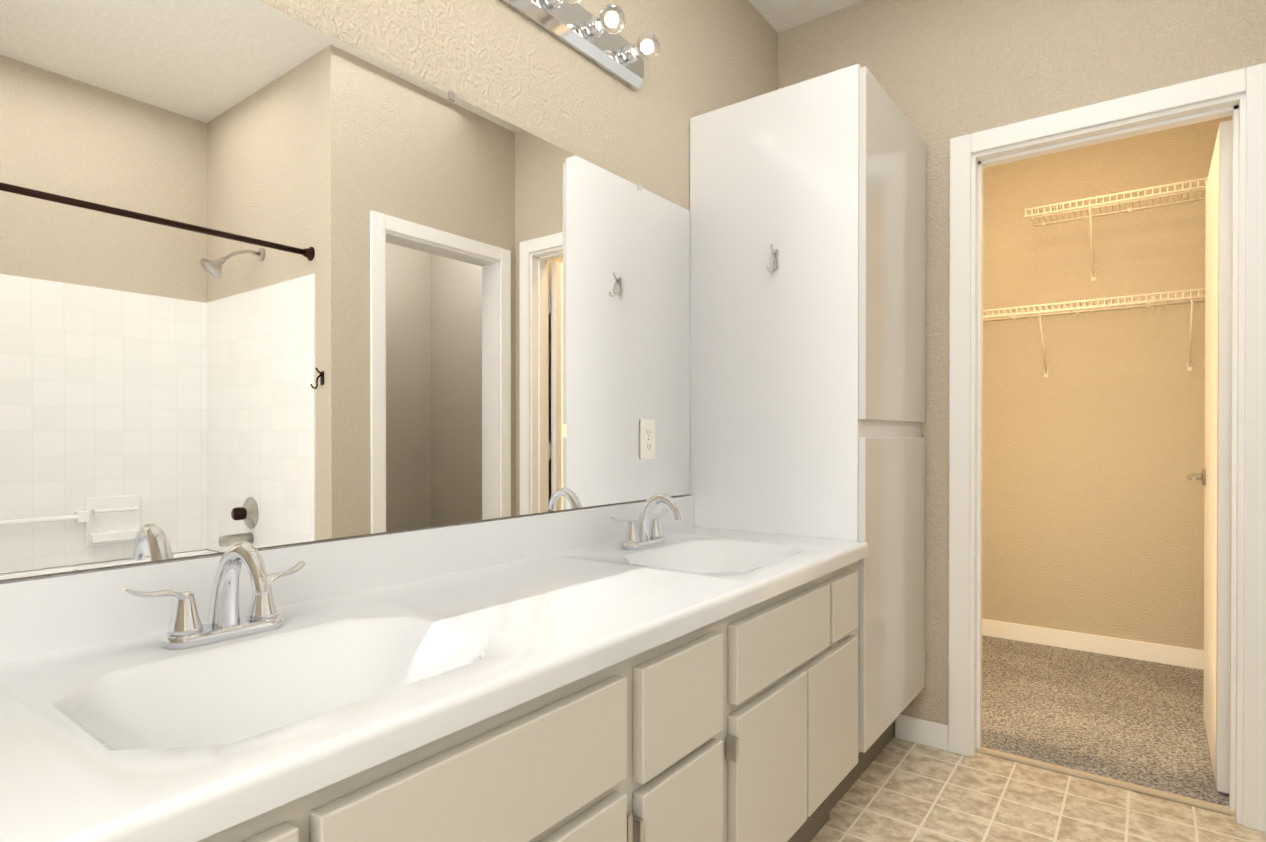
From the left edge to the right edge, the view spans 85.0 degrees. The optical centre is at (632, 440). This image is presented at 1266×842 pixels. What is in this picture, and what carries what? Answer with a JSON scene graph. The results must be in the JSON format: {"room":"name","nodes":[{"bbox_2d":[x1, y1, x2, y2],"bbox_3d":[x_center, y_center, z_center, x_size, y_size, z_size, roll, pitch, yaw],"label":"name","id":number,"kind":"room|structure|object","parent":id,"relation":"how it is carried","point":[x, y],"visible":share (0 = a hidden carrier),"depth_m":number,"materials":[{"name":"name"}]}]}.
{"room":"bathroom","nodes":[
{"label":"bathroom","id":0,"kind":"room"},
{"bbox_2d":[0,0,777,581],"bbox_3d":[0.098,-0.274,2.206,0.128,2.680,5.110,0,0,37],"label":"wall","id":1,"kind":"structure","parent":0,"point":[270,276],"depth_m":1.25,"materials":[{"name":"mirror"}]},
{"bbox_2d":[501,0,659,89],"bbox_3d":[-0.307,-1.060,1.456,0.131,0.116,1.220,0,0,37],"label":"sconce","id":2,"kind":"object","parent":1,"relation":"attached to","point":[602,42],"visible":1,"depth_m":1.76,"materials":[{"name":"silver metal"}]},
{"bbox_2d":[640,419,654,458],"bbox_3d":[0.044,-0.003,2.023,0.008,0.116,0.070,0,0,37],"label":"electrical outlet","id":3,"kind":"object","parent":1,"relation":"attached to","point":[647,438],"visible":1,"depth_m":2.02,"materials":[{"name":"white plastic"}]},
{"bbox_2d":[748,0,863,32],"bbox_3d":[1.312,-1.669,1.306,3.300,0.120,5.300,0,0,37],"label":"ceiling","id":4,"kind":"structure","parent":0,"point":[780,15],"depth_m":2.59,"materials":[{"name":"paint"}]},
{"bbox_2d":[778,0,1247,735],"bbox_3d":[1.172,-0.275,2.377,1.400,2.680,0.120,0,0,37],"label":"wall","id":5,"kind":"structure","parent":0,"point":[913,57],"depth_m":2.35,"materials":[{"name":"paint"}]},
{"bbox_2d":[895,714,947,738],"bbox_3d":[0.919,1.008,2.656,0.608,0.088,0.012,0,0,37],"label":"baseboard","id":6,"kind":"structure","parent":5,"relation":"attached to","point":[923,732],"depth_m":2.41,"materials":[{"name":"white wood"}]},
{"bbox_2d":[948,63,1265,831],"bbox_3d":[1.452,0.051,2.168,0.700,2.030,0.120,0,0,37],"label":"door frame","id":7,"kind":"structure","parent":5,"relation":"attached to","point":[1234,106],"depth_m":2.02,"materials":[{"name":"white wood"}]},
{"bbox_2d":[1187,120,1231,793],"bbox_3d":[1.948,0.051,2.301,0.145,1.990,0.686,0,0,37],"label":"closet door","id":8,"kind":"structure","parent":7,"relation":"attached to","point":[1214,476],"depth_m":2.06,"materials":[{"name":"white painted wood"},{"name":"brushed nickel handle"}]},
{"bbox_2d":[811,736,1265,841],"bbox_3d":[0.745,1.125,0.566,3.300,0.100,3.411,0,0,37],"label":"floor","id":9,"kind":"structure","parent":0,"point":[900,790],"depth_m":2.00,"materials":[{"name":"tile"}]},
{"bbox_2d":[0,493,868,841],"bbox_3d":[-0.248,0.606,1.173,0.575,0.931,2.195,0,0,37],"label":"bathroom vanity","id":10,"kind":"object","parent":9,"relation":"on","point":[658,667],"visible":1,"depth_m":0.99,"materials":[{"name":"grey paint"}]},
{"bbox_2d":[122,541,305,649],"bbox_3d":[-0.554,0.212,0.972,0.143,0.140,0.243,0,0,37],"label":"faucet","id":11,"kind":"object","parent":10,"relation":"on","point":[262,627],"depth_m":0.98,"materials":[{"name":"silver metal"}]},
{"bbox_2d":[610,493,681,549],"bbox_3d":[0.064,0.208,1.796,0.143,0.140,0.243,0,0,37],"label":"faucet","id":12,"kind":"object","parent":10,"relation":"on","point":[643,535],"depth_m":1.80,"materials":[{"name":"silver metal"}]},
{"bbox_2d":[690,64,925,810],"bbox_3d":[0.588,0.016,2.294,0.564,2.100,0.711,0,0,37],"label":"linen cabinet","id":13,"kind":"object","parent":9,"relation":"on","point":[807,289],"visible":0.83,"depth_m":2.04,"materials":[{"name":"white wood"}]},
{"bbox_2d":[977,747,1234,815],"bbox_3d":[1.447,1.059,2.168,0.668,0.014,0.026,0,0,37],"label":"trim","id":14,"kind":"structure","parent":9,"relation":"on","point":[1136,788],"depth_m":2.13,"materials":[{"name":"beige wood"}]},
{"bbox_2d":[981,635,1228,806],"bbox_3d":[2.335,1.107,2.685,3.300,0.112,1.889,0,0,37],"label":"floor","id":15,"kind":"structure","parent":0,"point":[1136,722],"depth_m":2.64,"materials":[{"name":"beige carpet"}]},
{"bbox_2d":[982,116,1231,649],"bbox_3d":[2.143,-0.281,3.578,1.510,2.680,0.120,0,0,37],"label":"wall","id":16,"kind":"structure","parent":0,"point":[1093,494],"depth_m":3.40,"materials":[{"name":"paint"}]},
{"bbox_2d":[982,619,1203,669],"bbox_3d":[2.102,1.003,3.531,1.510,0.088,0.015,0,0,37],"label":"baseboard","id":17,"kind":"structure","parent":16,"relation":"attached to","point":[1132,649],"depth_m":3.39,"materials":[{"name":"white wood"}]},
{"bbox_2d":[983,288,1204,376],"bbox_3d":[2.014,-0.484,3.406,1.502,0.328,0.310,0,0,37],"label":"closet shelf","id":18,"kind":"object","parent":16,"relation":"attached to","point":[1192,296],"visible":0.6,"depth_m":3.22,"materials":[{"name":"white metal"}]},
{"bbox_2d":[1024,177,1207,280],"bbox_3d":[2.292,-0.948,3.195,0.806,0.328,0.310,0,0,37],"label":"closet shelf","id":19,"kind":"object","parent":16,"relation":"attached to","point":[1152,196],"visible":0.71,"depth_m":3.20,"materials":[{"name":"white metal"}]},
{"bbox_2d":[1248,0,1265,66],"bbox_3d":[1.775,-0.272,1.923,0.110,2.680,0.120,0,0,37],"label":"wall","id":20,"kind":"structure","parent":0,"point":[1256,32],"depth_m":1.89,"materials":[{"name":"paint"}]}
]}

